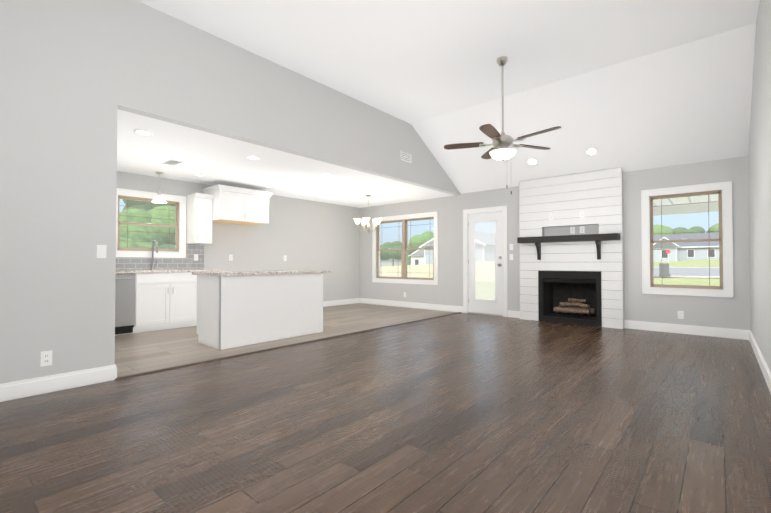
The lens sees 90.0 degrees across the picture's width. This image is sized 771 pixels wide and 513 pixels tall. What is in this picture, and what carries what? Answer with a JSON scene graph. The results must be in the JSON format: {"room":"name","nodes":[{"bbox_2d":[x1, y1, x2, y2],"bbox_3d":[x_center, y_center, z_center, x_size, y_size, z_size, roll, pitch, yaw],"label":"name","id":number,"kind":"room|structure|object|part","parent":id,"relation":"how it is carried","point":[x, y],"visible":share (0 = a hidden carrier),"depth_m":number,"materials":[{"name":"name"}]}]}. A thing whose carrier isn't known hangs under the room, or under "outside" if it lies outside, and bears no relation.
{"room":"living room","nodes":[
{"label":"living room","id":0,"kind":"room"},
{"bbox_2d":[0,0,460,383],"bbox_3d":[-1.081,-0.621,4.997,0.120,3.450,7.970,-1,-1,41],"label":"wall","id":1,"kind":"structure","parent":0,"point":[75,75],"depth_m":3.29,"materials":[{"name":"grey paint"}]},
{"bbox_2d":[40,350,51,366],"bbox_3d":[-2.669,0.802,3.035,0.008,0.115,0.070,-1,-1,41],"label":"outlet","id":2,"kind":"object","parent":1,"relation":"attached to","point":[45,358],"visible":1,"depth_m":3.03,"materials":[{"name":"white plastic"}]},
{"bbox_2d":[0,364,116,401],"bbox_3d":[-2.939,1.002,2.716,0.015,0.130,1.770,-1,-1,41],"label":"baseboard","id":3,"kind":"structure","parent":1,"relation":"attached to","point":[34,386],"depth_m":3.07,"materials":[{"name":"white wood"}]},
{"bbox_2d":[96,245,106,257],"bbox_3d":[-2.439,-0.043,3.312,0.012,0.115,0.070,-1,-1,41],"label":"light switch","id":4,"kind":"object","parent":1,"relation":"attached to","point":[101,251],"visible":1,"depth_m":3.31,"materials":[{"name":"white plastic"}]},
{"bbox_2d":[400,150,410,162],"bbox_3d":[0.350,-1.700,6.573,0.009,0.160,0.300,-1,-1,41],"label":"air vent","id":5,"kind":"object","parent":1,"relation":"in","point":[405,156],"visible":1,"depth_m":6.56,"materials":[{"name":"white metal"}]},
{"bbox_2d":[117,171,359,300],"bbox_3d":[-2.885,-0.082,7.391,0.150,2.450,6.950,-1,-1,41],"label":"wall","id":6,"kind":"structure","parent":0,"point":[302,234],"depth_m":8.26,"materials":[{"name":"grey paint"}]},
{"bbox_2d":[116,188,185,257],"bbox_3d":[-3.846,-0.510,6.260,0.182,1.054,1.098,-1,-1,41],"label":"kitchen window","id":7,"kind":"structure","parent":6,"relation":"in","point":[179,225],"depth_m":6.25,"materials":[{"name":"white wood"}]},
{"bbox_2d":[186,196,213,243],"bbox_3d":[-3.209,-0.616,6.656,0.327,0.792,0.299,-1,-1,41],"label":"upper cabinet","id":8,"kind":"object","parent":6,"relation":"attached to","point":[200,209],"depth_m":6.55,"materials":[{"name":"white wood"}]},
{"bbox_2d":[202,188,269,224],"bbox_3d":[-2.705,-0.881,7.053,0.577,0.519,0.946,-1,-1,41],"label":"upper cabinet","id":9,"kind":"object","parent":6,"relation":"attached to","point":[218,203],"depth_m":6.80,"materials":[{"name":"white wood"}]},
{"bbox_2d":[323,298,359,306],"bbox_3d":[-1.933,1.094,8.347,0.015,0.130,3.930,-1,-1,41],"label":"baseboard","id":10,"kind":"structure","parent":6,"relation":"attached to","point":[354,300],"depth_m":9.36,"materials":[{"name":"white wood"}]},
{"bbox_2d":[115,303,456,376],"bbox_3d":[-1.780,1.158,6.417,3.070,0.060,6.950,-1,-1,41],"label":"floor","id":11,"kind":"structure","parent":0,"point":[135,353],"depth_m":5.14,"materials":[{"name":"brown wood"}]},
{"bbox_2d":[115,272,142,335],"bbox_3d":[-4.007,0.679,5.487,0.620,0.868,0.734,-1,-1,41],"label":"base cabinet","id":12,"kind":"object","parent":11,"relation":"on","point":[128,285],"depth_m":5.46,"materials":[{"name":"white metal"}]},
{"bbox_2d":[115,273,134,334],"bbox_3d":[-3.970,0.668,5.455,0.608,0.848,0.590,-1,-1,41],"label":"dishwasher","id":13,"kind":"object","parent":12,"relation":"in","point":[125,282],"depth_m":5.42,"materials":[{"name":"silver metal"}]},
{"bbox_2d":[143,272,194,331],"bbox_3d":[-3.489,0.686,6.089,0.617,0.872,0.986,-1,-1,41],"label":"base cabinet","id":14,"kind":"object","parent":11,"relation":"on","point":[150,295],"depth_m":5.85,"materials":[{"name":"white wood"}]},
{"bbox_2d":[116,268,221,271],"bbox_3d":[-3.859,0.223,5.648,0.623,0.040,2.704,-1,-1,41],"label":"countertop","id":15,"kind":"structure","parent":14,"relation":"on","point":[117,269],"depth_m":6.07,"materials":[{"name":"beige stone"}]},
{"bbox_2d":[151,240,158,267],"bbox_3d":[-3.668,-0.027,6.149,0.235,0.476,0.095,-1,-1,41],"label":"faucet","id":16,"kind":"object","parent":15,"relation":"on","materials":[{"name":"silver metal"}]},
{"bbox_3d":[-4.105,-0.013,5.847,0.014,0.436,2.680,-1,-1,41],"label":"backsplash panel","id":17,"kind":"part","parent":15,"relation":"part of","materials":[{"name":"grey tile"}]},
{"bbox_2d":[195,275,196,325],"bbox_3d":[-3.121,0.693,6.514,0.618,0.872,0.405,-1,-1,41],"label":"base cabinet","id":18,"kind":"object","parent":11,"relation":"on","point":[195,275],"depth_m":6.16,"materials":[{"name":"white wood"}]},
{"bbox_2d":[192,274,322,349],"bbox_3d":[-1.687,0.676,5.333,0.693,0.868,1.544,-1,-1,41],"label":"kitchen island","id":19,"kind":"object","parent":11,"relation":"on","point":[238,308],"depth_m":4.90,"materials":[{"name":"white wood"}]},
{"bbox_2d":[192,270,331,277],"bbox_3d":[-1.645,0.223,5.386,0.760,0.040,1.735,-1,-1,41],"label":"island countertop","id":20,"kind":"structure","parent":19,"relation":"on","point":[215,274],"depth_m":5.08,"materials":[{"name":"beige stone"}]},
{"bbox_2d":[115,312,461,379],"bbox_3d":[-0.418,1.110,5.648,0.064,0.011,5.995,-1,-1,41],"label":"threshold strip","id":21,"kind":"object","parent":11,"relation":"on","point":[173,367],"depth_m":4.40,"materials":[{"name":"brown wood"}]},
{"bbox_2d":[117,109,454,207],"bbox_3d":[-1.825,-1.356,6.497,2.950,0.120,6.950,-1,-1,41],"label":"ceiling","id":22,"kind":"structure","parent":0,"point":[215,159],"depth_m":5.73,"materials":[{"name":"white paint"}]},
{"bbox_2d":[134,130,152,135],"bbox_3d":[-2.603,-1.330,4.149,0.176,0.007,0.176,-1,-1,41],"label":"recessed light","id":23,"kind":"object","parent":22,"relation":"in","point":[144,132],"visible":0.98,"depth_m":4.15,"materials":[{"name":"white"}]},
{"bbox_2d":[151,172,166,202],"bbox_3d":[-3.511,-1.072,5.986,0.214,0.464,0.214,-1,-1,41],"label":"light","id":24,"kind":"object","parent":22,"relation":"hanging from","point":[158,198],"visible":1,"depth_m":5.96,"materials":[{"name":"white glass"}]},
{"bbox_2d":[163,159,182,165],"bbox_3d":[-2.967,-1.309,5.388,0.320,0.009,0.160,-1,-1,41],"label":"ceiling vent","id":25,"kind":"object","parent":22,"relation":"in","point":[173,162],"visible":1,"depth_m":5.36,"materials":[{"name":"white metal"}]},
{"bbox_2d":[246,156,259,159],"bbox_3d":[-1.761,-1.314,5.139,0.176,0.007,0.176,-1,-1,41],"label":"recessed light","id":26,"kind":"object","parent":22,"relation":"in","point":[253,157],"visible":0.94,"depth_m":5.13,"materials":[{"name":"white plastic"}]},
{"bbox_2d":[354,195,381,232],"bbox_3d":[-0.340,-0.876,8.012,0.601,0.789,0.586,-1,-1,41],"label":"dining chandelier","id":27,"kind":"object","parent":22,"relation":"hanging from","point":[365,221],"visible":1,"depth_m":7.96,"materials":[{"name":"silver metal"}]},
{"bbox_2d":[0,313,770,512],"bbox_3d":[0.702,1.110,3.515,4.480,0.060,8.100,-1,-1,41],"label":"floor","id":28,"kind":"structure","parent":0,"point":[466,413],"depth_m":2.37,"materials":[{"name":"brown wood"}]},
{"bbox_2d":[517,168,623,328],"bbox_3d":[3.176,-0.121,6.638,1.614,2.505,0.770,-1,-1,41],"label":"fireplace","id":29,"kind":"object","parent":28,"relation":"on","point":[570,239],"visible":1,"depth_m":6.49,"materials":[{"name":"white painted wood shiplap"},{"name":"black painted wood"},{"name":"black metal"}]},
{"bbox_2d":[517,233,619,259],"bbox_3d":[2.995,-0.146,6.417,1.555,0.398,0.200,-1,-1,41],"label":"mantel shelf","id":30,"kind":"object","parent":29,"relation":"attached to","point":[601,246],"depth_m":6.40,"materials":[{"name":"wood"}]},
{"bbox_2d":[136,0,759,123],"bbox_3d":[0.052,-2.420,2.911,4.600,0.120,6.250,-1,-1,41],"label":"ceiling","id":31,"kind":"structure","parent":0,"point":[411,61],"depth_m":4.12,"materials":[{"name":"white paint"}]},
{"bbox_2d":[444,56,560,193],"bbox_3d":[1.379,-1.528,4.500,1.311,1.609,1.304,-1,-1,41],"label":"ceiling fan","id":32,"kind":"object","parent":31,"relation":"hanging from","point":[502,142],"visible":1,"depth_m":4.50,"materials":[{"name":"brown wood"}]},
{"bbox_2d":[360,156,750,329],"bbox_3d":[2.138,-0.079,7.546,7.550,2.450,0.150,-1,-1,41],"label":"wall","id":33,"kind":"structure","parent":0,"point":[724,312],"depth_m":6.00,"materials":[{"name":"grey paint"}]},
{"bbox_2d":[372,211,437,284],"bbox_3d":[0.453,-0.168,8.982,1.909,1.589,0.182,-1,-1,41],"label":"dining room window","id":34,"kind":"structure","parent":33,"relation":"in","point":[376,262],"depth_m":8.94,"materials":[{"name":"white wood"}]},
{"bbox_2d":[360,298,462,312],"bbox_3d":[0.481,1.102,8.849,2.955,0.130,0.015,-1,-1,41],"label":"baseboard","id":35,"kind":"structure","parent":33,"relation":"attached to","point":[428,306],"depth_m":8.69,"materials":[{"name":"white wood"}]},
{"bbox_2d":[463,205,507,316],"bbox_3d":[1.988,0.093,7.638,0.936,2.108,0.203,-1,-1,41],"label":"patio door","id":36,"kind":"structure","parent":33,"relation":"in","point":[496,306],"depth_m":7.62,"materials":[{"name":"white"}]},
{"bbox_2d":[508,310,519,317],"bbox_3d":[2.410,1.075,7.184,0.280,0.130,0.015,-1,-1,41],"label":"baseboard","id":37,"kind":"structure","parent":33,"relation":"attached to","point":[514,314],"depth_m":7.19,"materials":[{"name":"white wood"}]},
{"bbox_2d":[678,311,683,318],"bbox_3d":[4.273,0.844,5.582,0.070,0.115,0.008,-1,-1,41],"label":"outlet","id":38,"kind":"object","parent":33,"relation":"attached to","point":[680,314],"visible":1,"depth_m":5.58,"materials":[{"name":"white plastic"}]},
{"bbox_2d":[624,320,747,339],"bbox_3d":[4.278,1.049,5.572,1.415,0.130,0.015,-1,-1,41],"label":"baseboard","id":39,"kind":"structure","parent":33,"relation":"attached to","point":[629,324],"depth_m":5.51,"materials":[{"name":"white wood"}]},
{"bbox_2d":[641,181,733,297],"bbox_3d":[4.357,-0.228,5.612,1.034,1.579,0.182,-1,-1,41],"label":"living room window","id":40,"kind":"structure","parent":33,"relation":"in","point":[723,190],"depth_m":5.52,"materials":[{"name":"white wood"}]},
{"bbox_2d":[411,23,755,193],"bbox_3d":[2.705,-1.841,5.975,4.600,1.218,1.870,-1,-1,41],"label":"ceiling slope","id":41,"kind":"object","parent":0,"point":[688,103],"visible":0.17,"depth_m":5.32,"materials":[{"name":"white paint"}]},
{"bbox_2d":[527,158,537,165],"bbox_3d":[2.483,-1.600,6.524,0.176,0.092,0.155,-1,-1,41],"label":"recessed light","id":42,"kind":"object","parent":41,"relation":"attached to","point":[532,161],"visible":1,"depth_m":6.52,"materials":[{"name":"white"}]},
{"bbox_2d":[585,148,597,155],"bbox_3d":[3.172,-1.610,5.930,0.176,0.092,0.155,-1,-1,41],"label":"recessed light","id":43,"kind":"object","parent":41,"relation":"attached to","point":[591,151],"visible":1,"depth_m":5.93,"materials":[{"name":"white"}]},
{"bbox_2d":[748,0,770,371],"bbox_3d":[2.341,-0.718,2.129,0.150,3.550,8.100,-1,-1,41],"label":"wall","id":44,"kind":"structure","parent":0,"point":[759,170],"depth_m":3.62,"materials":[{"name":"grey paint"}]},
{"bbox_2d":[748,330,770,392],"bbox_3d":[2.278,0.993,2.156,0.015,0.130,7.800,-1,-1,41],"label":"baseboard","id":45,"kind":"structure","parent":44,"relation":"attached to","point":[765,370],"depth_m":3.71,"materials":[{"name":"white wood"}]},
{"label":"outside","id":46,"kind":"structure","parent":0,"visible":0},
{"bbox_2d":[475,259,719,299],"bbox_3d":[45.924,1.076,52.928,320.000,11.460,384.000,-1,-1,41],"label":"ground","id":47,"kind":"structure","parent":46,"point":[698,281],"depth_m":26.78,"materials":[{"name":"green plant"}]},
{"bbox_2d":[120,237,155,247],"bbox_3d":[-13.684,0.691,20.305,4.696,3.407,4.219,-1,-1,41],"label":"tree","id":48,"kind":"object","parent":47,"relation":"on","point":[123,244],"depth_m":19.46,"materials":[{"name":"green plant"}]},
{"bbox_2d":[119,206,175,246],"bbox_3d":[-15.882,-0.495,26.250,5.223,6.301,5.839,-1,-1,41],"label":"tree","id":49,"kind":"object","parent":47,"relation":"on","point":[141,232],"depth_m":25.02,"materials":[{"name":"green plant"}]},
{"bbox_2d":[123,199,174,210],"bbox_3d":[-17.529,-1.962,31.865,6.784,9.688,6.491,-1,-1,41],"label":"tree","id":50,"kind":"object","parent":47,"relation":"on","point":[147,206],"depth_m":29.60,"materials":[{"name":"green plant"}]},
{"bbox_2d":[158,244,175,248],"bbox_3d":[-12.294,0.788,23.099,4.704,3.332,4.188,-1,-1,41],"label":"tree","id":51,"kind":"object","parent":47,"relation":"on","point":[166,247],"depth_m":21.90,"materials":[{"name":"green plant"}]},
{"bbox_2d":[380,258,400,266],"bbox_3d":[-3.026,1.407,91.870,11.900,5.770,11.930,-1,-1,41],"label":"house","id":52,"kind":"structure","parent":47,"relation":"on","point":[387,262],"depth_m":88.28,"materials":[{"name":"grey"}]},
{"bbox_2d":[380,241,401,265],"bbox_3d":[1.421,0.601,77.913,5.501,7.625,5.810,-1,-1,41],"label":"tree","id":53,"kind":"object","parent":47,"relation":"on","point":[384,254],"depth_m":76.35,"materials":[{"name":"green plant"}]},
{"bbox_2d":[407,251,410,264],"bbox_3d":[7.928,2.045,155.682,12.102,10.407,7.384,-1,-1,41],"label":"tree","id":54,"kind":"object","parent":47,"relation":"on","point":[408,260],"depth_m":150.57,"materials":[{"name":"green plant"}]},
{"bbox_2d":[408,250,423,264],"bbox_3d":[12.180,1.071,89.977,7.400,5.960,12.930,-1,-1,41],"label":"house","id":55,"kind":"structure","parent":47,"relation":"on","point":[417,253],"depth_m":86.04,"materials":[{"name":"white"}]},
{"bbox_2d":[407,231,433,253],"bbox_3d":[9.966,-0.968,107.112,7.926,12.435,8.604,-1,-1,41],"label":"tree","id":56,"kind":"object","parent":47,"relation":"on","point":[422,239],"depth_m":104.25,"materials":[{"name":"green plant"}]},
{"bbox_2d":[380,261,494,281],"bbox_3d":[-0.592,2.450,58.693,62.052,3.700,36.091,-1,-1,41],"label":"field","id":57,"kind":"structure","parent":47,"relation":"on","point":[419,273],"depth_m":44.30,"materials":[{"name":"green plant"}]},
{"bbox_2d":[419,231,494,264],"bbox_3d":[12.439,-0.242,52.116,9.300,6.370,13.930,-1,-1,41],"label":"house","id":58,"kind":"structure","parent":47,"relation":"on","point":[429,255],"depth_m":48.02,"materials":[{"name":"grey"}]},
{"bbox_2d":[653,224,672,234],"bbox_3d":[77.022,-3.884,110.263,10.881,10.250,10.420,-1,-1,41],"label":"tree","id":59,"kind":"object","parent":47,"relation":"on","point":[656,229],"depth_m":105.74,"materials":[{"name":"green plant"}]},
{"bbox_2d":[659,263,669,276],"bbox_3d":[22.991,1.117,31.796,0.720,1.090,0.780,-1,-1,41],"label":"trash bin","id":60,"kind":"object","parent":47,"relation":"on","point":[664,270],"depth_m":31.51,"materials":[{"name":"grey plastic"}]},
{"bbox_2d":[654,267,719,277],"bbox_3d":[89.914,0.754,-12.802,167.500,0.900,18.800,-1,-1,41],"label":"street","id":61,"kind":"structure","parent":47,"relation":"on","point":[692,273],"depth_m":36.39,"materials":[{"name":"grey asphalt"}]},
{"bbox_2d":[653,233,723,261],"bbox_3d":[63.593,-1.725,82.623,32.900,6.410,16.930,-1,-1,41],"label":"house","id":62,"kind":"structure","parent":47,"relation":"on","point":[658,255],"depth_m":78.42,"materials":[{"name":"grey"}]},
{"bbox_2d":[672,226,704,233],"bbox_3d":[80.412,-3.554,102.974,7.758,9.113,8.419,-1,-1,41],"label":"tree","id":63,"kind":"object","parent":47,"relation":"on","point":[699,230],"depth_m":100.61,"materials":[{"name":"green plant"}]},
{"bbox_2d":[706,223,718,232],"bbox_3d":[90.976,-4.306,101.405,10.107,9.880,10.043,-1,-1,41],"label":"tree","id":64,"kind":"object","parent":47,"relation":"on","point":[714,228],"depth_m":100.62,"materials":[{"name":"green plant"}]},
{"bbox_3d":[4.917,1.308,7.338,6.100,0.270,3.198,-1,-1,41],"label":"porch","id":65,"kind":"object","parent":47,"relation":"on","visible":0},
{"bbox_2d":[653,194,718,215],"bbox_3d":[4.950,-0.051,7.398,6.100,2.450,3.298,-1,-1,41],"label":"porch canopy","id":66,"kind":"object","parent":65,"relation":"on","point":[713,207],"depth_m":8.00,"materials":[{"name":"white"}]}
]}

